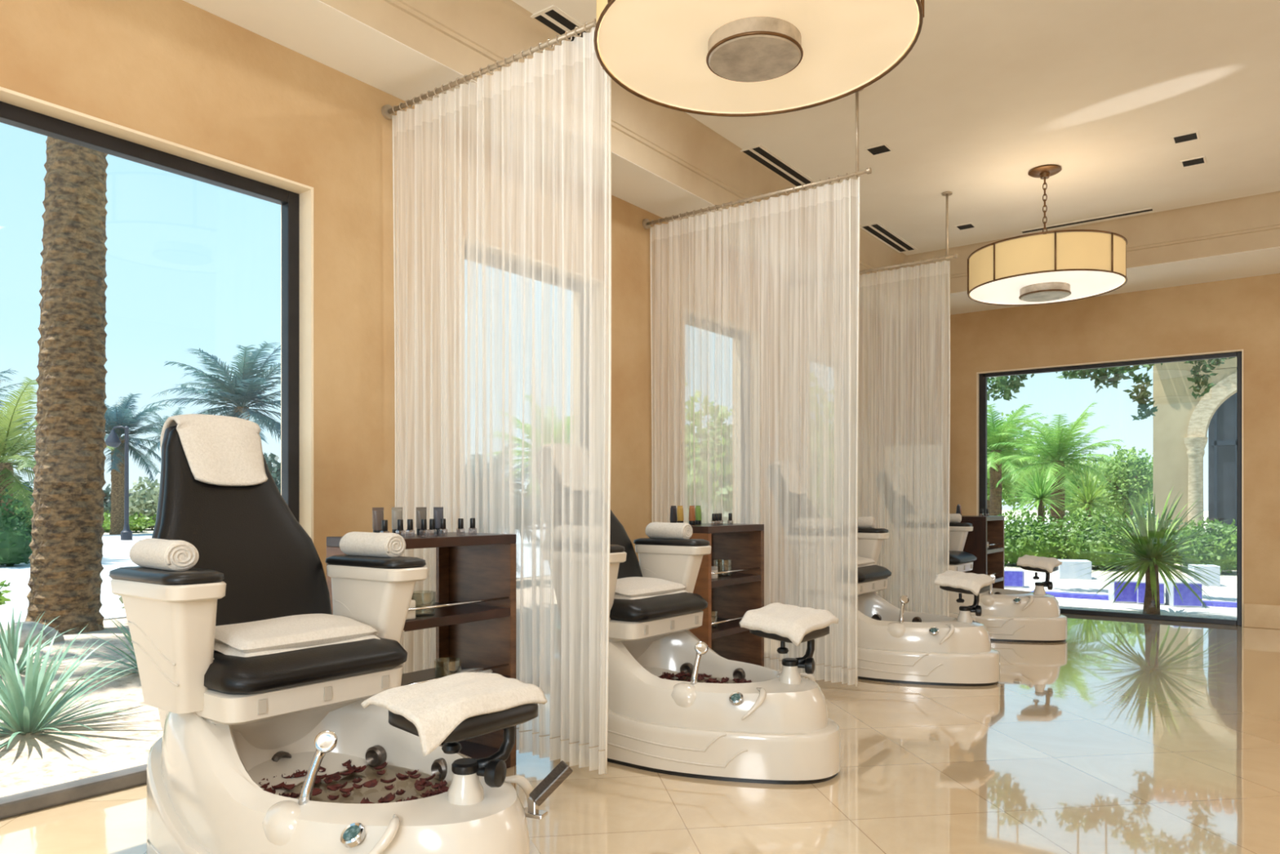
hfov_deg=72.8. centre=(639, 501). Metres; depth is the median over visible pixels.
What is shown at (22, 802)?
window
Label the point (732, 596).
display cabinet
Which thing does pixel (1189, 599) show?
stool
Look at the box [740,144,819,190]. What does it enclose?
ceiling vent
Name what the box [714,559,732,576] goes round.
glass tumbler
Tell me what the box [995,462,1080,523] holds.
yucca
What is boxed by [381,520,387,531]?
nail polish
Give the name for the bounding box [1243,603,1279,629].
baseboard
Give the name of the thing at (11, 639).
agave
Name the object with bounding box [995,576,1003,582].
shelf
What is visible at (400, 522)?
nail polish
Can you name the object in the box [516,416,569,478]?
palm tree
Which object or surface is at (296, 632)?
towel
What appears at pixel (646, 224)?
curtain rod
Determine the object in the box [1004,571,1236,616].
terrace
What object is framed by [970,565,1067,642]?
chair
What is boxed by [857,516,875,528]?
rolled towel
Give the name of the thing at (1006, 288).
diffuser
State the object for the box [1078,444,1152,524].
tree
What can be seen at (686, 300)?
sheer curtain
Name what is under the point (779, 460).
towel
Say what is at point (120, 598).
shrub
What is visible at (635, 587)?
towel
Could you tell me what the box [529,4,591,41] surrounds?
ceiling vent
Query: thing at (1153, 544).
yucca
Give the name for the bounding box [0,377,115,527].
palm tree
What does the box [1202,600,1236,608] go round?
kerb
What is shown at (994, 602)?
basin
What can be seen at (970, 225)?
recessed light
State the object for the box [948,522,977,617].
chair
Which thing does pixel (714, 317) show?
trim
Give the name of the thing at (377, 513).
tube
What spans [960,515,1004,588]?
display cabinet
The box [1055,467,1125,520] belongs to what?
yucca
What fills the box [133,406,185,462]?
palm tree
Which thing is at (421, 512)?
tube
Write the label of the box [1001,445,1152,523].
tree
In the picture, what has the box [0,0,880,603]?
wall
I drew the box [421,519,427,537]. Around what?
nail polish
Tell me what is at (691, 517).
tube
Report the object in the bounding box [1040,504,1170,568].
bush
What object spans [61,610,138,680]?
agave
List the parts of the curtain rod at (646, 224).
rail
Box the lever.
[524,760,573,819]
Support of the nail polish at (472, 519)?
on the display cabinet at (474, 618)
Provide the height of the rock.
0.220 m
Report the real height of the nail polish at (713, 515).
0.072 m
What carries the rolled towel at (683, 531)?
on the chair at (775, 727)
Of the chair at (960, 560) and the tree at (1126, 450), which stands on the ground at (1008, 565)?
the tree at (1126, 450)
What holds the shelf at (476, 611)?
attached to the display cabinet at (474, 618)
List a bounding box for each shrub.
[0,488,33,566]
[0,579,11,604]
[13,475,34,526]
[102,510,156,532]
[103,483,134,519]
[118,595,124,608]
[128,476,159,529]
[263,452,280,493]
[515,484,521,526]
[691,412,724,506]
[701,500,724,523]
[1224,518,1235,531]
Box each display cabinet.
[326,532,515,768]
[648,523,764,666]
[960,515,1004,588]
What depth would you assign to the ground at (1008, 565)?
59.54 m
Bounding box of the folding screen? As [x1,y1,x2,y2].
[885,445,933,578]
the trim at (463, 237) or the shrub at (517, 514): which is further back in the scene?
the shrub at (517, 514)
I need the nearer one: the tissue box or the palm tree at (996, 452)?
the tissue box
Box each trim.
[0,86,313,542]
[462,235,604,286]
[714,316,760,523]
[976,349,1243,626]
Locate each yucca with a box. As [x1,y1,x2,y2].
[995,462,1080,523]
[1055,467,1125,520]
[1067,484,1236,614]
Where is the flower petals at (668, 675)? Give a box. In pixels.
[658,671,751,683]
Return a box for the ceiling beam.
[319,0,1279,297]
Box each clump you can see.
[997,509,1087,565]
[1121,511,1197,565]
[1168,516,1236,574]
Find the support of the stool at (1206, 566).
on the terrace
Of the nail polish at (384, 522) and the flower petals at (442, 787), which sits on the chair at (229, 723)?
the flower petals at (442, 787)
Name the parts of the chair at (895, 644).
backrest, armrest, seat, armrest, height knob, clamp knob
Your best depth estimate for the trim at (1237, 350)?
8.52 m
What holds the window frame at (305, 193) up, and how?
attached to the wall at (179, 72)
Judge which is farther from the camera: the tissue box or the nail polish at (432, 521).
the nail polish at (432, 521)
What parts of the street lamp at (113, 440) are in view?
arm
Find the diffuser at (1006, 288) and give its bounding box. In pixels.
[969,271,1124,304]
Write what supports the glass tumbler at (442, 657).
on the display cabinet at (474, 618)
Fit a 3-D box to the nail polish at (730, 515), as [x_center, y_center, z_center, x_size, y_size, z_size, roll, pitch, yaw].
[0.557,0.104,5.353,0.028,0.072,0.028,0,0,37]
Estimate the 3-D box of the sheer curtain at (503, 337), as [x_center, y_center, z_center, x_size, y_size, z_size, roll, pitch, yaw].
[-0.680,-0.424,3.943,1.415,3.039,0.087,0,0,38]
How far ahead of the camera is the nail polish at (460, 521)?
3.65 m
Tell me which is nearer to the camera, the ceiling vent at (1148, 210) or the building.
the ceiling vent at (1148, 210)
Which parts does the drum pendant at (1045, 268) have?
chain, lamp shade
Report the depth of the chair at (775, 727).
3.71 m
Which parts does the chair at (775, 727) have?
armrest, backrest, seat, armrest, height knob, clamp knob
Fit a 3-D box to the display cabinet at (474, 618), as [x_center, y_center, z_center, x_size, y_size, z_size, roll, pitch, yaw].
[-0.905,0.645,3.649,0.420,1.010,0.660,0,0,37]
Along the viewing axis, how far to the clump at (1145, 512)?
15.93 m
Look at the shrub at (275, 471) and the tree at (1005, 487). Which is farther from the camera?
the shrub at (275, 471)
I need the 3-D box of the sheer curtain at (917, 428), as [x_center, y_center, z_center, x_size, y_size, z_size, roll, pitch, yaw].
[1.920,-0.424,7.407,1.430,3.039,0.087,0,0,37]
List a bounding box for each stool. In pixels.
[1004,568,1024,587]
[1056,559,1091,579]
[1108,578,1137,603]
[1136,579,1164,604]
[1165,579,1202,607]
[1187,564,1220,586]
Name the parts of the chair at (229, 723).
armrest, backrest, seat, armrest, height knob, clamp knob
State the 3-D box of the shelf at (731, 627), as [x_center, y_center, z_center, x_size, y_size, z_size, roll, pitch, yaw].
[0.425,0.771,5.352,0.410,0.038,0.590,0,0,37]
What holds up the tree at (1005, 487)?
on the ground at (1008, 565)
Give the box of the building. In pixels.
[1152,356,1236,532]
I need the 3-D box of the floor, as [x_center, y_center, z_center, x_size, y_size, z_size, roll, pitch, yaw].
[2.471,1.210,2.410,8.930,0.120,13.220,0,0,37]
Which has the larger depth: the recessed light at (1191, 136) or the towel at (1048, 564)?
the towel at (1048, 564)
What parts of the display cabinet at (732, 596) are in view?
panel, gallery rail, gallery rail, panel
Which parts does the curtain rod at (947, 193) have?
rail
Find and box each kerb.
[1030,590,1108,599]
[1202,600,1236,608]
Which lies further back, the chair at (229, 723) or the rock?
the rock
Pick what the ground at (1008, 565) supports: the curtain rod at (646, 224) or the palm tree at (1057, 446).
the palm tree at (1057, 446)
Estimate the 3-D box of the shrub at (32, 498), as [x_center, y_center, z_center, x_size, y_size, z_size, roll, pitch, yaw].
[-26.570,0.054,37.022,5.221,2.695,3.523,0,0,37]
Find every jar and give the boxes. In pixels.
[711,565,717,578]
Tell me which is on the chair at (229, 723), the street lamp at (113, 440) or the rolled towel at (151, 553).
the rolled towel at (151, 553)
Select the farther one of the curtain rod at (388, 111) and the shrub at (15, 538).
the shrub at (15, 538)
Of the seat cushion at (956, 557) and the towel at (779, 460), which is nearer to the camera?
the towel at (779, 460)
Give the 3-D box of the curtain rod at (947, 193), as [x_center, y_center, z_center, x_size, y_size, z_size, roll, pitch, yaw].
[1.928,-2.212,7.399,1.536,0.554,0.080,0,0,37]
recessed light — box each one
[864,143,893,156]
[954,222,977,231]
[1171,130,1199,144]
[1179,155,1206,168]
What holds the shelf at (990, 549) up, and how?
attached to the display cabinet at (990, 529)
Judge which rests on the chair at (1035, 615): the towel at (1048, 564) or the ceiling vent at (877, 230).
the towel at (1048, 564)
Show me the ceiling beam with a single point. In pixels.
(466, 37)
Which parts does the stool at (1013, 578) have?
tile panel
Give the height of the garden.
0.100 m
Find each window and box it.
[0,101,299,818]
[464,245,571,290]
[978,351,1241,625]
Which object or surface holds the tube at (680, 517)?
on the display cabinet at (732, 596)
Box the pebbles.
[1058,604,1236,619]
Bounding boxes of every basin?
[160,697,533,853]
[560,629,828,733]
[794,591,991,653]
[906,572,1060,617]
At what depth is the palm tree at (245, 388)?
29.37 m
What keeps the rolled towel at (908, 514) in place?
on the chair at (960, 560)
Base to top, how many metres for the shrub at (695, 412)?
3.257 m
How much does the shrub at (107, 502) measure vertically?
2.392 m
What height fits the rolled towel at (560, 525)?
0.085 m
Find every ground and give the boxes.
[0,582,560,797]
[103,510,1208,568]
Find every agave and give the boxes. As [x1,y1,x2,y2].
[0,604,97,678]
[0,620,142,749]
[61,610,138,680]
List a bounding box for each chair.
[108,425,541,853]
[553,509,839,784]
[770,465,999,685]
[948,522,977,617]
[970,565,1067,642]
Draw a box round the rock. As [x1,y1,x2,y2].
[0,621,64,647]
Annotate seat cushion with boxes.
[204,637,407,694]
[609,591,707,622]
[795,564,891,582]
[943,550,977,564]
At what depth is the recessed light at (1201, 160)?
6.35 m
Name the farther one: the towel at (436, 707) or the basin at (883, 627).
the basin at (883, 627)
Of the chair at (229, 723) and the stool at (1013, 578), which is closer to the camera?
the chair at (229, 723)
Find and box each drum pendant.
[593,0,924,116]
[967,164,1127,306]
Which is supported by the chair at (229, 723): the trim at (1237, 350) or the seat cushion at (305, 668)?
the seat cushion at (305, 668)
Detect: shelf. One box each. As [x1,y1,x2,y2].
[400,665,510,684]
[403,600,510,631]
[711,572,761,587]
[711,617,749,639]
[986,546,1003,553]
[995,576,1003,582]
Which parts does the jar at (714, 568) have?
jar lid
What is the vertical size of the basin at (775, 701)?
0.437 m
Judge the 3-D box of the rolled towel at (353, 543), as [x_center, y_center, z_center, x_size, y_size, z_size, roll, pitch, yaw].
[-0.950,0.150,3.079,0.257,0.085,0.101,0,0,34]
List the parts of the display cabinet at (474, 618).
panel, gallery rail, gallery rail, panel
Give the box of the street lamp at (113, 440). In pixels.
[105,426,132,540]
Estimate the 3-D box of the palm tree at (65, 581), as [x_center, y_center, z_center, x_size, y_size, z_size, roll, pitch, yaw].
[-4.824,-3.916,7.634,5.454,10.233,5.451,0,0,-24]
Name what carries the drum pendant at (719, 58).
hanging from the ceiling at (988, 93)
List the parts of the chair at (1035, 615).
height knob, clamp knob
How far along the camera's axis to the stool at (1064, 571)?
13.19 m
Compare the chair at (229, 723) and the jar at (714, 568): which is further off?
the jar at (714, 568)
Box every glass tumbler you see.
[411,590,435,616]
[434,657,461,678]
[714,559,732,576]
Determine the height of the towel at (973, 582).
0.131 m
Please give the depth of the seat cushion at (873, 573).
5.98 m
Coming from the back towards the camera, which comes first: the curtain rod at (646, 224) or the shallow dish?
the curtain rod at (646, 224)
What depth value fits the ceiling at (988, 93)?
5.66 m
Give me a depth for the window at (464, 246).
5.46 m
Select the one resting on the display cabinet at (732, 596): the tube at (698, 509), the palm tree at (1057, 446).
the tube at (698, 509)
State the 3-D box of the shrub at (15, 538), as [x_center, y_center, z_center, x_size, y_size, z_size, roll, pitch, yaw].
[-11.602,0.489,16.011,1.381,1.492,1.142,0,0,37]
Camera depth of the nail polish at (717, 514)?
5.25 m
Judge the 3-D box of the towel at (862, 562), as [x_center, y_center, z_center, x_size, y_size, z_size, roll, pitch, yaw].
[1.441,0.428,6.128,0.313,0.093,0.480,0,0,37]
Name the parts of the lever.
lever, lever blade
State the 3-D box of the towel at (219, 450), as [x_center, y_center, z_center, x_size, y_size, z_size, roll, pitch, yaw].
[-1.482,-0.180,3.036,0.223,0.251,0.302,0,0,37]
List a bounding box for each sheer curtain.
[391,26,611,773]
[649,176,860,686]
[790,260,950,616]
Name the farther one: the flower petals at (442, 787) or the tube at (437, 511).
the tube at (437, 511)
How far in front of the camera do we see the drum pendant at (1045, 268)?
6.20 m
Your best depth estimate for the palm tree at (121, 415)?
31.80 m
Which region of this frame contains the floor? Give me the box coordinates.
[0,613,1279,853]
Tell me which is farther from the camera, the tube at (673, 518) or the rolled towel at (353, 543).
the tube at (673, 518)
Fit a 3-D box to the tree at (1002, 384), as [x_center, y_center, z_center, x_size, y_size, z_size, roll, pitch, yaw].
[6.684,-0.643,10.323,5.321,3.714,0.894,0,0,37]
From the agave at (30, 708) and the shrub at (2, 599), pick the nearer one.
the agave at (30, 708)
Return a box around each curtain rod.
[381,17,596,119]
[642,88,871,229]
[805,191,958,281]
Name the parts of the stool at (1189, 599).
tile panel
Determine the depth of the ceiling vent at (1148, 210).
7.66 m
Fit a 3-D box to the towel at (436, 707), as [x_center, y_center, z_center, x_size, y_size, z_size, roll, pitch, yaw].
[-0.472,0.528,2.251,0.249,0.129,0.414,0,0,37]
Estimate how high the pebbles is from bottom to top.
0.100 m
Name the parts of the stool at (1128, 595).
tile panel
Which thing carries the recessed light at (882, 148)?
in the ceiling at (988, 93)
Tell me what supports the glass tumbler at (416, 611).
on the display cabinet at (474, 618)
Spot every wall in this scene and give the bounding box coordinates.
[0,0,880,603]
[893,273,1279,605]
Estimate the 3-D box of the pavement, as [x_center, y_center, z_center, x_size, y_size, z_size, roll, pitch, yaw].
[-11.467,1.230,21.065,24.400,0.100,100.000,0,0,37]
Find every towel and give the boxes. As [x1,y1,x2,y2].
[129,537,199,570]
[160,413,267,485]
[213,613,380,657]
[339,531,405,557]
[360,671,547,756]
[553,524,560,543]
[613,576,688,599]
[644,522,692,539]
[739,602,839,646]
[770,460,799,494]
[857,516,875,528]
[857,555,876,567]
[904,514,933,524]
[933,513,961,522]
[933,569,995,595]
[1016,554,1062,573]
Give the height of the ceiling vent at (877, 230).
0.006 m
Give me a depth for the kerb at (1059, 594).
10.54 m
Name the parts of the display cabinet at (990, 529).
panel, panel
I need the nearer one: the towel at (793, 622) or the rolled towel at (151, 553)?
the rolled towel at (151, 553)
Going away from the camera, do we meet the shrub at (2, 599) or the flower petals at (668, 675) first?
the flower petals at (668, 675)
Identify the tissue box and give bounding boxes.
[405,599,415,620]
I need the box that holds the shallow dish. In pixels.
[457,667,492,673]
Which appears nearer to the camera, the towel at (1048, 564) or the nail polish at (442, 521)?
the nail polish at (442, 521)
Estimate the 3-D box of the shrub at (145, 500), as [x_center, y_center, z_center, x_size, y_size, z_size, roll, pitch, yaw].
[-21.011,0.178,37.960,4.481,2.634,3.350,0,0,37]
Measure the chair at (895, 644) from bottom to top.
1.437 m
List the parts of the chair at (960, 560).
backrest, armrest, seat, armrest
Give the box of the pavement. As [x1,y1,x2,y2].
[0,520,1070,626]
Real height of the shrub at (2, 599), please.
0.749 m
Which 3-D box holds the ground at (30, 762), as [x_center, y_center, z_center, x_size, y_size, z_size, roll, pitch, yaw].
[-3.021,1.130,7.255,5.670,0.130,20.000,0,0,37]
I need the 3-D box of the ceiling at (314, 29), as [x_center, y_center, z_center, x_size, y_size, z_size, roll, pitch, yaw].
[2.471,-2.090,2.410,8.930,0.040,13.220,0,0,37]
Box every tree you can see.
[0,368,36,461]
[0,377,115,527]
[24,136,108,634]
[103,393,171,534]
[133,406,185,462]
[141,341,280,451]
[474,444,521,547]
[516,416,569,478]
[986,357,1233,420]
[986,403,1048,515]
[986,409,1050,515]
[988,401,1125,528]
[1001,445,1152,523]
[1044,448,1152,526]
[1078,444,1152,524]
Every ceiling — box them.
[182,0,1279,315]
[511,0,1279,255]
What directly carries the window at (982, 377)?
in the wall at (1243, 313)
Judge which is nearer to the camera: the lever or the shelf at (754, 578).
the lever
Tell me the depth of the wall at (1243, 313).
8.36 m
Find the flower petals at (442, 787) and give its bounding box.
[258,759,448,803]
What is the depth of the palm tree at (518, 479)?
11.91 m
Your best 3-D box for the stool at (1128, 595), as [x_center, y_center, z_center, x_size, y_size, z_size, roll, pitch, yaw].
[5.670,1.040,10.166,0.270,0.260,0.278,0,0,17]
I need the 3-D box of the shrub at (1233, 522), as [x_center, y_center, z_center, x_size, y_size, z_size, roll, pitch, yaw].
[11.228,0.653,15.482,1.582,1.226,0.974,0,0,37]
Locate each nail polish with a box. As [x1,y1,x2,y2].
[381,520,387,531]
[397,519,403,530]
[406,519,414,537]
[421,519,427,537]
[429,518,435,529]
[440,518,445,528]
[457,518,464,535]
[470,517,475,528]
[711,513,716,525]
[715,513,719,520]
[728,513,732,520]
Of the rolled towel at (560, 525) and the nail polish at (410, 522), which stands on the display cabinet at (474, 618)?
the nail polish at (410, 522)
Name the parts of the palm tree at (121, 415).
crown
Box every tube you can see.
[372,506,383,533]
[391,506,402,535]
[416,506,426,534]
[433,506,443,533]
[670,505,677,522]
[676,505,684,522]
[688,505,695,524]
[695,505,702,524]
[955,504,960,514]
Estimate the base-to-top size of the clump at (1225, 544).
0.997 m
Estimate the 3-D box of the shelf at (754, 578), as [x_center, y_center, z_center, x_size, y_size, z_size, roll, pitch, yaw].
[0.425,0.476,5.352,0.410,0.038,0.590,0,0,37]
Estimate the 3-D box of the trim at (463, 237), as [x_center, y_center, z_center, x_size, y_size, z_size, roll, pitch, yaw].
[-0.710,-0.160,5.364,0.258,2.620,1.240,0,0,37]
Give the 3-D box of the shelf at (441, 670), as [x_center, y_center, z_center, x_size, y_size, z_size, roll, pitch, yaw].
[-0.901,0.771,3.646,0.410,0.038,0.590,0,0,37]
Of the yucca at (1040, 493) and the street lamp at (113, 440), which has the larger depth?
the street lamp at (113, 440)
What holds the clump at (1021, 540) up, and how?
on the ground at (1008, 565)
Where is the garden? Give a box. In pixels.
[1018,522,1236,581]
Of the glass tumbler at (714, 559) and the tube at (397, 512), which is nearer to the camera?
the tube at (397, 512)
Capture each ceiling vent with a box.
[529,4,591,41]
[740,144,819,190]
[859,222,917,253]
[1021,207,1152,234]
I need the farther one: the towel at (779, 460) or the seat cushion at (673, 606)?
the towel at (779, 460)
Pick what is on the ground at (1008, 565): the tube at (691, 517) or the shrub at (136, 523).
the shrub at (136, 523)
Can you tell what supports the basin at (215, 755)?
in the chair at (229, 723)
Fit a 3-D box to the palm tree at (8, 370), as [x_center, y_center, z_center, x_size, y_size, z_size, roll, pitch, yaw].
[-23.728,-1.843,30.052,5.195,6.145,5.187,0,0,6]
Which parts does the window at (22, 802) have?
sill, frame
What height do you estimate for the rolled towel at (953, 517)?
0.085 m
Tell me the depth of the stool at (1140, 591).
9.92 m
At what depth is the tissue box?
3.37 m

